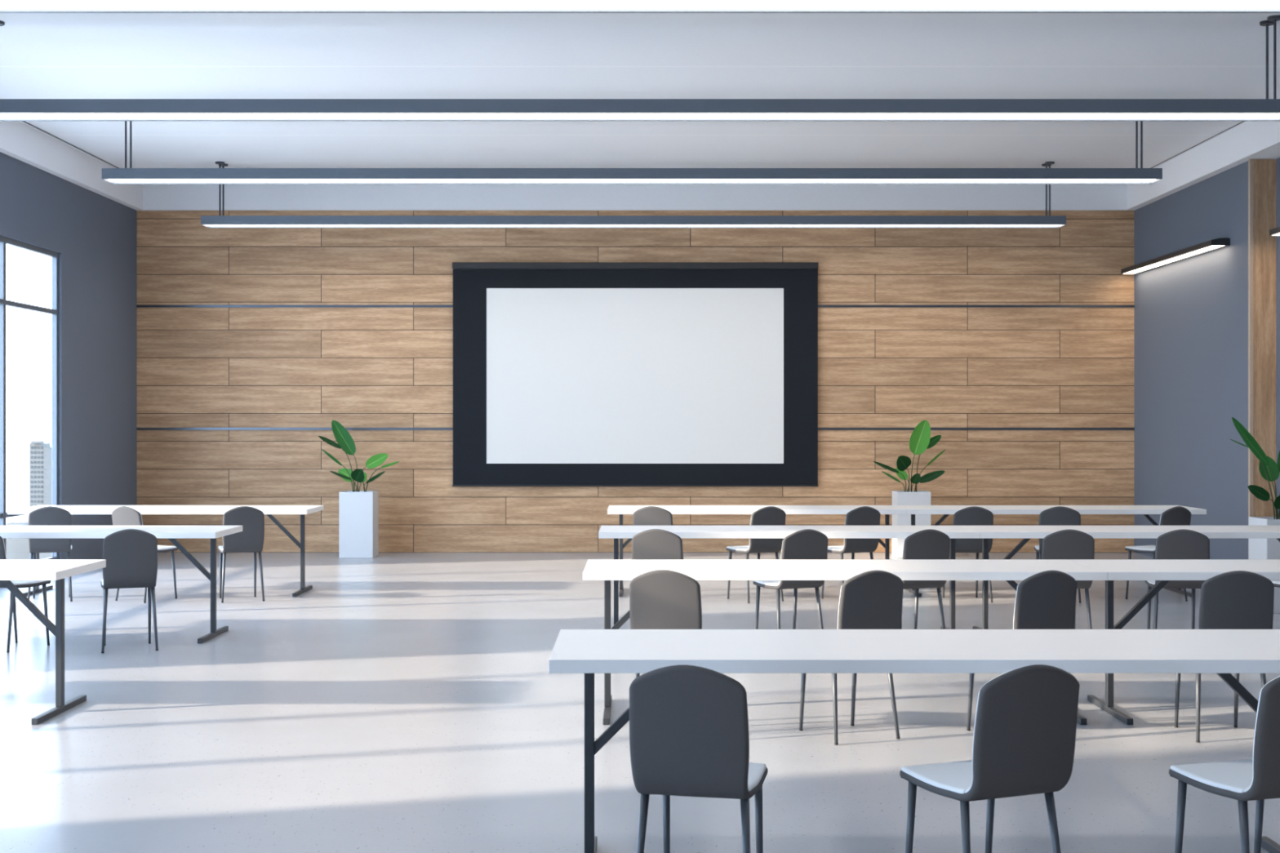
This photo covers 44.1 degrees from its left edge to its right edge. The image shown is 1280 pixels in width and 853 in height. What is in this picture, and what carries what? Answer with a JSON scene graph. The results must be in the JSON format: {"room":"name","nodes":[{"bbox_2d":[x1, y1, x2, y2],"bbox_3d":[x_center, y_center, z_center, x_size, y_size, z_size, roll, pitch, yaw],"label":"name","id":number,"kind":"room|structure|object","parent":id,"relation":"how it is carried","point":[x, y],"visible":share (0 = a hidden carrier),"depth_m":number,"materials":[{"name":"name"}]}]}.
{"room":"classroom","nodes":[
{"label":"classroom","id":0,"kind":"room"},
{"bbox_2d":[0,151,137,559],"bbox_3d":[-6.040,-0.703,7.155,0.100,4.406,23.810,0,0,0],"label":"wall","id":1,"kind":"structure","parent":0,"point":[94,235],"depth_m":17.17,"materials":[{"name":"grey paint"}]},
{"bbox_2d":[0,235,58,559],"bbox_3d":[-6.042,-0.200,13.540,0.067,3.200,5.640,0,0,0],"label":"window","id":2,"kind":"structure","parent":1,"relation":"in","point":[3,240],"depth_m":15.34,"materials":[{"name":"metal"}]},
{"bbox_2d":[22,120,119,168],"bbox_3d":[-5.860,-2.903,7.110,0.020,0.006,23.220,0,0,0],"label":"trim","id":3,"kind":"structure","parent":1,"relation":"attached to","point":[22,121],"depth_m":16.30,"materials":[{"name":"white paint"}]},
{"bbox_2d":[0,120,143,210],"bbox_3d":[-5.945,-2.739,7.155,0.090,0.334,23.310,0,0,0],"label":"trim","id":4,"kind":"structure","parent":1,"relation":"attached to","point":[19,140],"depth_m":16.14,"materials":[{"name":"white paint"}]},
{"bbox_2d":[137,210,1133,552],"bbox_3d":[0.063,-0.703,18.935,12.106,4.406,0.250,0,0,0],"label":"wall","id":5,"kind":"structure","parent":0,"point":[197,367],"depth_m":18.81,"materials":[{"name":"brown wood"}]},
{"bbox_2d":[452,262,817,486],"bbox_3d":[-0.056,-0.616,18.759,4.339,2.656,0.098,0,0,0],"label":"projection screen","id":6,"kind":"object","parent":5,"relation":"attached to","point":[566,374],"visible":1,"depth_m":18.75,"materials":[{"name":"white fabric"}]},
{"bbox_2d":[142,184,1127,210],"bbox_3d":[-0.060,-2.739,18.780,11.680,0.334,0.060,0,0,0],"label":"trim","id":7,"kind":"structure","parent":5,"relation":"attached to","point":[155,197],"depth_m":18.75,"materials":[{"name":"white paint"}]},
{"bbox_2d":[136,305,1134,307],"bbox_3d":[-0.053,-1.432,18.804,11.873,0.028,0.012,0,0,0],"label":"trim","id":8,"kind":"structure","parent":5,"relation":"attached to","point":[137,306],"depth_m":18.80,"materials":[{"name":"metal"}]},
{"bbox_2d":[136,427,1134,430],"bbox_3d":[-0.053,0.028,18.804,11.873,0.028,0.012,0,0,0],"label":"trim","id":9,"kind":"structure","parent":5,"relation":"attached to","point":[137,428],"depth_m":18.80,"materials":[{"name":"metal"}]},
{"bbox_2d":[0,552,1279,852],"bbox_3d":[0.138,1.600,7.155,12.456,0.200,23.810,0,0,0],"label":"floor","id":10,"kind":"structure","parent":0,"point":[398,702],"depth_m":7.96,"materials":[{"name":"concrete"}]},
{"bbox_2d":[0,536,50,653],"bbox_3d":[-4.283,1.089,10.702,0.362,0.822,0.478,0,0,25],"label":"chair","id":11,"kind":"object","parent":10,"relation":"on","point":[19,584],"visible":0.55,"depth_m":10.66,"materials":[{"name":"grey plastic"}]},
{"bbox_2d":[27,506,72,601],"bbox_3d":[-5.085,1.089,13.640,0.362,0.822,0.478,0,0,-18],"label":"chair","id":12,"kind":"object","parent":10,"relation":"on","point":[48,515],"visible":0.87,"depth_m":13.46,"materials":[{"name":"grey plastic"}]},
{"bbox_2d":[0,560,106,724],"bbox_3d":[-4.242,1.115,8.290,2.631,0.771,0.740,0,0,0],"label":"folding table","id":13,"kind":"object","parent":10,"relation":"on","point":[57,571],"visible":1,"depth_m":8.27,"materials":[{"name":"white laminate"}]},
{"bbox_2d":[0,525,242,643],"bbox_3d":[-4.242,1.115,11.270,2.631,0.771,0.740,0,0,0],"label":"folding table","id":14,"kind":"object","parent":10,"relation":"on","point":[171,533],"visible":1,"depth_m":11.20,"materials":[{"name":"white laminate"}]},
{"bbox_2d":[100,528,158,653],"bbox_3d":[-3.449,1.089,10.661,0.362,0.822,0.478,0,0,-21],"label":"chair","id":15,"kind":"object","parent":10,"relation":"on","point":[131,555],"visible":1,"depth_m":10.48,"materials":[{"name":"grey plastic"}]},
{"bbox_2d":[111,506,177,603],"bbox_3d":[-4.277,1.089,13.648,0.362,0.822,0.478,0,0,30],"label":"chair","id":16,"kind":"object","parent":10,"relation":"on","point":[122,515],"visible":0.35,"depth_m":13.48,"materials":[{"name":"grey plastic"}]},
{"bbox_2d":[7,505,324,596],"bbox_3d":[-4.242,1.115,14.250,2.631,0.771,0.740,0,0,0],"label":"folding table","id":17,"kind":"object","parent":10,"relation":"on","point":[268,510],"visible":0.73,"depth_m":14.23,"materials":[{"name":"white laminate"}]},
{"bbox_2d":[217,506,264,603],"bbox_3d":[-3.448,1.089,13.651,0.362,0.822,0.478,0,0,-21],"label":"chair","id":18,"kind":"object","parent":10,"relation":"on","point":[251,540],"visible":0.96,"depth_m":13.48,"materials":[{"name":"grey plastic"}]},
{"bbox_2d":[318,419,399,558],"bbox_3d":[-3.245,0.712,18.175,0.898,1.576,0.454,0,0,0],"label":"potted plant","id":19,"kind":"object","parent":10,"relation":"on","point":[357,509],"visible":1,"depth_m":18.02,"materials":[{"name":"green plant"}]},
{"bbox_2d":[633,506,672,525],"bbox_3d":[0.153,1.089,13.650,0.362,0.822,0.478,0,0,13],"label":"chair","id":20,"kind":"object","parent":10,"relation":"on","point":[651,515],"visible":0.21,"depth_m":13.43,"materials":[{"name":"grey plastic"}]},
{"bbox_2d":[631,528,683,559],"bbox_3d":[0.158,1.089,10.670,0.362,0.822,0.478,0,0,13],"label":"chair","id":21,"kind":"object","parent":10,"relation":"on","point":[653,544],"visible":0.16,"depth_m":10.45,"materials":[{"name":"grey plastic"}]},
{"bbox_2d":[629,569,702,679],"bbox_3d":[0.163,1.089,7.690,0.362,0.822,0.478,0,0,13],"label":"chair","id":22,"kind":"object","parent":10,"relation":"on","point":[660,599],"visible":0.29,"depth_m":7.48,"materials":[{"name":"grey plastic"}]},
{"bbox_2d":[629,665,768,852],"bbox_3d":[0.181,1.089,4.715,0.362,0.822,0.478,0,0,13],"label":"chair","id":23,"kind":"object","parent":10,"relation":"on","point":[689,736],"visible":1,"depth_m":4.52,"materials":[{"name":"grey plastic"}]},
{"bbox_2d":[726,506,786,603],"bbox_3d":[1.000,1.089,13.618,0.362,0.822,0.478,0,0,-28],"label":"chair","id":24,"kind":"object","parent":10,"relation":"on","point":[770,515],"visible":0.78,"depth_m":13.45,"materials":[{"name":"grey plastic"}]},
{"bbox_2d":[607,505,906,596],"bbox_3d":[1.030,1.115,14.250,2.631,0.771,0.740,0,0,0],"label":"folding table","id":25,"kind":"object","parent":10,"relation":"on","point":[886,510],"visible":0.75,"depth_m":13.97,"materials":[{"name":"white laminate"}]},
{"bbox_2d":[598,525,979,629],"bbox_3d":[1.030,1.115,11.270,2.631,0.771,0.740,0,0,0],"label":"folding table","id":26,"kind":"object","parent":10,"relation":"on","point":[615,532],"visible":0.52,"depth_m":11.20,"materials":[{"name":"white laminate"}]},
{"bbox_2d":[752,528,828,629],"bbox_3d":[1.013,1.089,10.637,0.362,0.822,0.478,0,0,-24],"label":"chair","id":27,"kind":"object","parent":10,"relation":"on","point":[807,544],"visible":0.73,"depth_m":10.47,"materials":[{"name":"grey plastic"}]},
{"bbox_2d":[582,560,1107,724],"bbox_3d":[1.030,1.115,8.290,2.631,0.771,0.740,0,0,0],"label":"folding table","id":28,"kind":"object","parent":10,"relation":"on","point":[1009,571],"visible":0.7,"depth_m":8.11,"materials":[{"name":"white laminate"}]},
{"bbox_2d":[821,506,880,599],"bbox_3d":[1.813,1.089,13.617,0.362,0.822,0.478,0,0,-25],"label":"chair","id":29,"kind":"object","parent":10,"relation":"on","point":[865,515],"visible":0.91,"depth_m":13.44,"materials":[{"name":"grey plastic"}]},
{"bbox_2d":[799,570,903,745],"bbox_3d":[1.018,1.089,7.657,0.362,0.822,0.478,0,0,-24],"label":"chair","id":30,"kind":"object","parent":10,"relation":"on","point":[872,599],"visible":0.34,"depth_m":7.47,"materials":[{"name":"grey plastic"}]},
{"bbox_2d":[873,419,946,558],"bbox_3d":[3.114,0.712,18.186,0.889,1.576,0.434,0,0,0],"label":"potted plant","id":31,"kind":"object","parent":10,"relation":"on","point":[920,440],"visible":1,"depth_m":18.11,"materials":[{"name":"green plant"}]},
{"bbox_2d":[548,629,1279,852],"bbox_3d":[1.030,1.115,5.310,2.631,0.771,0.740,0,0,0],"label":"folding table","id":32,"kind":"object","parent":10,"relation":"on","point":[1222,652],"visible":0.92,"depth_m":5.17,"materials":[{"name":"white laminate"}]},
{"bbox_2d":[900,528,950,629],"bbox_3d":[1.831,1.089,10.636,0.362,0.822,0.478,0,0,-20],"label":"chair","id":33,"kind":"object","parent":10,"relation":"on","point":[925,544],"visible":0.56,"depth_m":10.45,"materials":[{"name":"grey plastic"}]},
{"bbox_2d":[942,506,993,602],"bbox_3d":[2.817,1.089,13.617,0.362,0.822,0.478,0,0,-4],"label":"chair","id":34,"kind":"object","parent":10,"relation":"on","point":[970,516],"visible":0.63,"depth_m":13.41,"materials":[{"name":"grey plastic"}]},
{"bbox_2d":[899,664,1079,852],"bbox_3d":[1.036,1.089,4.706,0.362,0.822,0.478,0,0,-23],"label":"chair","id":35,"kind":"object","parent":10,"relation":"on","point":[1025,727],"visible":1,"depth_m":4.53,"materials":[{"name":"grey plastic"}]},
{"bbox_2d":[966,570,1077,730],"bbox_3d":[1.845,1.089,7.657,0.362,0.822,0.478,0,0,-24],"label":"chair","id":36,"kind":"object","parent":10,"relation":"on","point":[1045,600],"visible":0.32,"depth_m":7.46,"materials":[{"name":"grey plastic"}]},
{"bbox_2d":[894,505,1206,596],"bbox_3d":[3.662,1.115,14.250,2.631,0.771,0.740,0,0,0],"label":"folding table","id":37,"kind":"object","parent":10,"relation":"on","point":[946,510],"visible":0.53,"depth_m":13.97,"materials":[{"name":"white laminate"}]},
{"bbox_2d":[1034,506,1080,603],"bbox_3d":[3.596,1.089,13.624,0.362,0.822,0.478,0,0,8],"label":"chair","id":38,"kind":"object","parent":10,"relation":"on","point":[1055,516],"visible":0.38,"depth_m":13.41,"materials":[{"name":"grey plastic"}]},
{"bbox_2d":[1041,529,1094,629],"bbox_3d":[2.830,1.089,10.637,0.362,0.822,0.478,0,0,0],"label":"chair","id":39,"kind":"object","parent":10,"relation":"on","point":[1064,544],"visible":0.38,"depth_m":10.42,"materials":[{"name":"grey plastic"}]},
{"bbox_2d":[960,525,1279,629],"bbox_3d":[3.662,1.115,11.270,2.631,0.771,0.740,0,0,0],"label":"folding table","id":40,"kind":"object","parent":10,"relation":"on","point":[1026,533],"visible":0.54,"depth_m":11.20,"materials":[{"name":"white laminate"}]},
{"bbox_2d":[1124,506,1191,601],"bbox_3d":[4.465,1.089,13.618,0.362,0.822,0.478,0,0,-28],"label":"chair","id":41,"kind":"object","parent":10,"relation":"on","point":[1175,516],"visible":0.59,"depth_m":13.45,"materials":[{"name":"grey plastic"}]},
{"bbox_2d":[1070,560,1279,724],"bbox_3d":[3.662,1.115,8.290,2.631,0.771,0.740,0,0,0],"label":"folding table","id":42,"kind":"object","parent":10,"relation":"on","point":[1164,571],"visible":0.81,"depth_m":8.27,"materials":[{"name":"white laminate"}]},
{"bbox_2d":[1145,528,1209,629],"bbox_3d":[3.616,1.089,10.644,0.362,0.822,0.478,0,0,8],"label":"chair","id":43,"kind":"object","parent":10,"relation":"on","point":[1177,544],"visible":0.62,"depth_m":10.44,"materials":[{"name":"grey plastic"}]},
{"bbox_2d":[1173,570,1274,742],"bbox_3d":[2.820,1.089,7.657,0.362,0.822,0.478,0,0,0],"label":"chair","id":44,"kind":"object","parent":10,"relation":"on","point":[1237,599],"visible":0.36,"depth_m":7.45,"materials":[{"name":"grey plastic"}]},
{"bbox_2d":[1168,675,1279,852],"bbox_3d":[1.855,1.089,4.705,0.362,0.822,0.478,0,0,-18],"label":"chair","id":45,"kind":"object","parent":10,"relation":"on","point":[1257,779],"visible":1,"depth_m":4.55,"materials":[{"name":"grey plastic"}]},
{"bbox_2d":[1230,417,1279,613],"bbox_3d":[5.157,0.711,12.855,0.754,1.577,0.415,0,0,0],"label":"potted plant","id":46,"kind":"object","parent":10,"relation":"on","point":[1259,548],"visible":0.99,"depth_m":12.80,"materials":[{"name":"green plant"}]},
{"bbox_2d":[1271,580,1279,587],"bbox_3d":[4.482,1.089,10.636,0.362,0.822,0.478,0,0,-22],"label":"chair","id":47,"kind":"object","parent":10,"relation":"on","point":[1276,583],"visible":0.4,"depth_m":10.66,"materials":[{"name":"grey fabric"}]},
{"bbox_2d":[0,13,1279,168],"bbox_3d":[0.138,-3.006,7.155,12.456,0.200,23.810,0,0,0],"label":"ceiling","id":48,"kind":"structure","parent":0,"point":[43,55],"depth_m":13.20,"materials":[{"name":"paint"}]},
{"bbox_2d":[101,120,1162,184],"bbox_3d":[-0.071,-2.558,14.256,9.466,0.696,0.312,0,0,0],"label":"pendant lamp","id":49,"kind":"object","parent":48,"relation":"hanging from","point":[131,175],"visible":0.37,"depth_m":14.10,"materials":[{"name":"grey metal"}]},
{"bbox_2d":[109,179,1155,182],"bbox_3d":[-0.071,-2.230,14.256,9.440,0.008,0.260,0,0,0],"label":"diffuser","id":50,"kind":"object","parent":49,"relation":"attached to","point":[110,180],"depth_m":14.32,"materials":[{"name":"white"}]},
{"bbox_2d":[200,161,1066,227],"bbox_3d":[-0.071,-2.558,17.436,9.466,0.696,0.312,0,0,0],"label":"pendant lamp","id":51,"kind":"object","parent":48,"relation":"hanging from","point":[209,221],"visible":1,"depth_m":17.28,"materials":[{"name":"grey metal"}]},
{"bbox_2d":[205,224,1061,226],"bbox_3d":[-0.071,-2.230,17.436,9.440,0.008,0.260,0,0,0],"label":"diffuser","id":52,"kind":"object","parent":51,"relation":"attached to","point":[206,224],"depth_m":17.45,"materials":[{"name":"white plastic"}]},
{"bbox_2d":[0,14,1279,120],"bbox_3d":[-0.071,-2.558,11.276,9.466,0.696,0.312,0,0,0],"label":"pendant lamp","id":53,"kind":"object","parent":48,"relation":"hanging from","point":[11,109],"visible":1,"depth_m":11.12,"materials":[{"name":"grey metal"}]},
{"bbox_2d":[0,113,1279,118],"bbox_3d":[-0.071,-2.230,11.276,9.440,0.008,0.260,0,0,0],"label":"diffuser","id":54,"kind":"object","parent":53,"relation":"attached to","point":[2,115],"depth_m":11.33,"materials":[{"name":"white plastic"}]},
{"bbox_2d":[0,0,1279,13],"bbox_3d":[-0.071,-2.558,8.286,9.466,0.696,0.312,0,0,0],"label":"pendant lamp","id":55,"kind":"object","parent":48,"relation":"hanging from","point":[6,6],"visible":1,"depth_m":8.38,"materials":[{"name":"grey metal"}]},
{"bbox_2d":[0,0,1279,8],"bbox_3d":[-0.071,-2.230,8.286,9.440,0.008,0.260,0,0,0],"label":"diffuser","id":56,"kind":"object","parent":55,"relation":"attached to","point":[3,3],"depth_m":8.33,"materials":[{"name":"white"}]},
{"bbox_2d":[1151,120,1244,168],"bbox_3d":[5.741,-2.903,7.110,0.012,0.006,23.220,0,0,0],"label":"trim","id":57,"kind":"structure","parent":48,"relation":"attached to","point":[1242,121],"depth_m":16.24,"materials":[{"name":"grey paint"}]},
{"bbox_2d":[1133,157,1279,559],"bbox_3d":[6.125,-0.703,7.030,0.483,4.406,23.560,0,0,0],"label":"wall","id":58,"kind":"structure","parent":0,"point":[1191,314],"depth_m":16.71,"materials":[{"name":"grey paint"}]},
{"bbox_2d":[1120,237,1230,274],"bbox_3d":[5.787,-1.843,17.224,0.191,0.076,2.951,0,0,0],"label":"wall lamp","id":59,"kind":"object","parent":58,"relation":"attached to","point":[1214,244],"visible":1,"depth_m":16.84,"materials":[{"name":"black metal"}]},
{"bbox_2d":[1126,120,1279,210],"bbox_3d":[5.948,-2.739,7.155,0.336,0.334,23.310,0,0,0],"label":"trim","id":60,"kind":"structure","parent":58,"relation":"attached to","point":[1251,140],"depth_m":15.97,"materials":[{"name":"white paint"}]},
{"bbox_2d":[1248,159,1253,559],"bbox_3d":[5.878,-0.534,15.205,0.034,4.069,0.040,0,0,0],"label":"trim","id":61,"kind":"structure","parent":58,"relation":"attached to","point":[1251,162],"depth_m":15.19,"materials":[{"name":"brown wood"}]},
{"bbox_2d":[1253,159,1275,516],"bbox_3d":[6.005,-0.534,15.203,0.221,4.069,0.025,0,0,0],"label":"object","id":62,"kind":"structure","parent":58,"relation":"attached to","point":[1264,170],"depth_m":15.19,"materials":[{"name":"brown wood"}]},
{"bbox_2d":[1269,226,1279,235],"bbox_3d":[6.020,-1.835,13.404,0.191,0.076,2.951,0,0,0],"label":"wall lamp","id":63,"kind":"object","parent":58,"relation":"attached to","point":[1276,231],"visible":1,"depth_m":14.76,"materials":[{"name":"black metal"}]},
{"label":"outside","id":64,"kind":"structure","parent":0,"visible":0},
{"bbox_2d":[5,474,29,524],"bbox_3d":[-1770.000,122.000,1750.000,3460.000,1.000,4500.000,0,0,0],"label":"terrain","id":65,"kind":"structure","parent":64,"point":[17,486],"depth_m":2833.94,"materials":[{"name":"white"}]},
{"bbox_2d":[5,524,26,559],"bbox_3d":[-280.700,82.750,704.000,10.500,77.500,16.000,0,0,0],"label":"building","id":66,"kind":"structure","parent":65,"relation":"on","point":[9,542],"depth_m":696.01,"materials":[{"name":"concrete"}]},
{"bbox_2d":[7,521,27,525],"bbox_3d":[-299.440,83.910,764.000,9.120,75.180,16.000,0,0,0],"label":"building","id":67,"kind":"structure","parent":65,"relation":"on","point":[15,522],"depth_m":759.96,"materials":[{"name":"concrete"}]},
{"bbox_2d":[13,538,30,559],"bbox_3d":[-248.320,81.470,644.000,7.040,80.060,16.000,0,0,0],"label":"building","id":68,"kind":"structure","parent":65,"relation":"on","point":[21,549],"depth_m":636.05,"materials":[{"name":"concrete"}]},
{"bbox_2d":[29,440,51,506],"bbox_3d":[-379.125,65.300,1003.000,14.250,112.400,14.000,0,0,0],"label":"office tower","id":69,"kind":"structure","parent":65,"relation":"on","point":[40,452],"depth_m":999.67,"materials":[{"name":"concrete"}]},
{"bbox_2d":[39,552,51,559],"bbox_3d":[-232.500,81.430,624.000,8.060,80.140,16.000,0,0,0],"label":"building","id":70,"kind":"structure","parent":65,"relation":"on","point":[42,555],"depth_m":616.03,"materials":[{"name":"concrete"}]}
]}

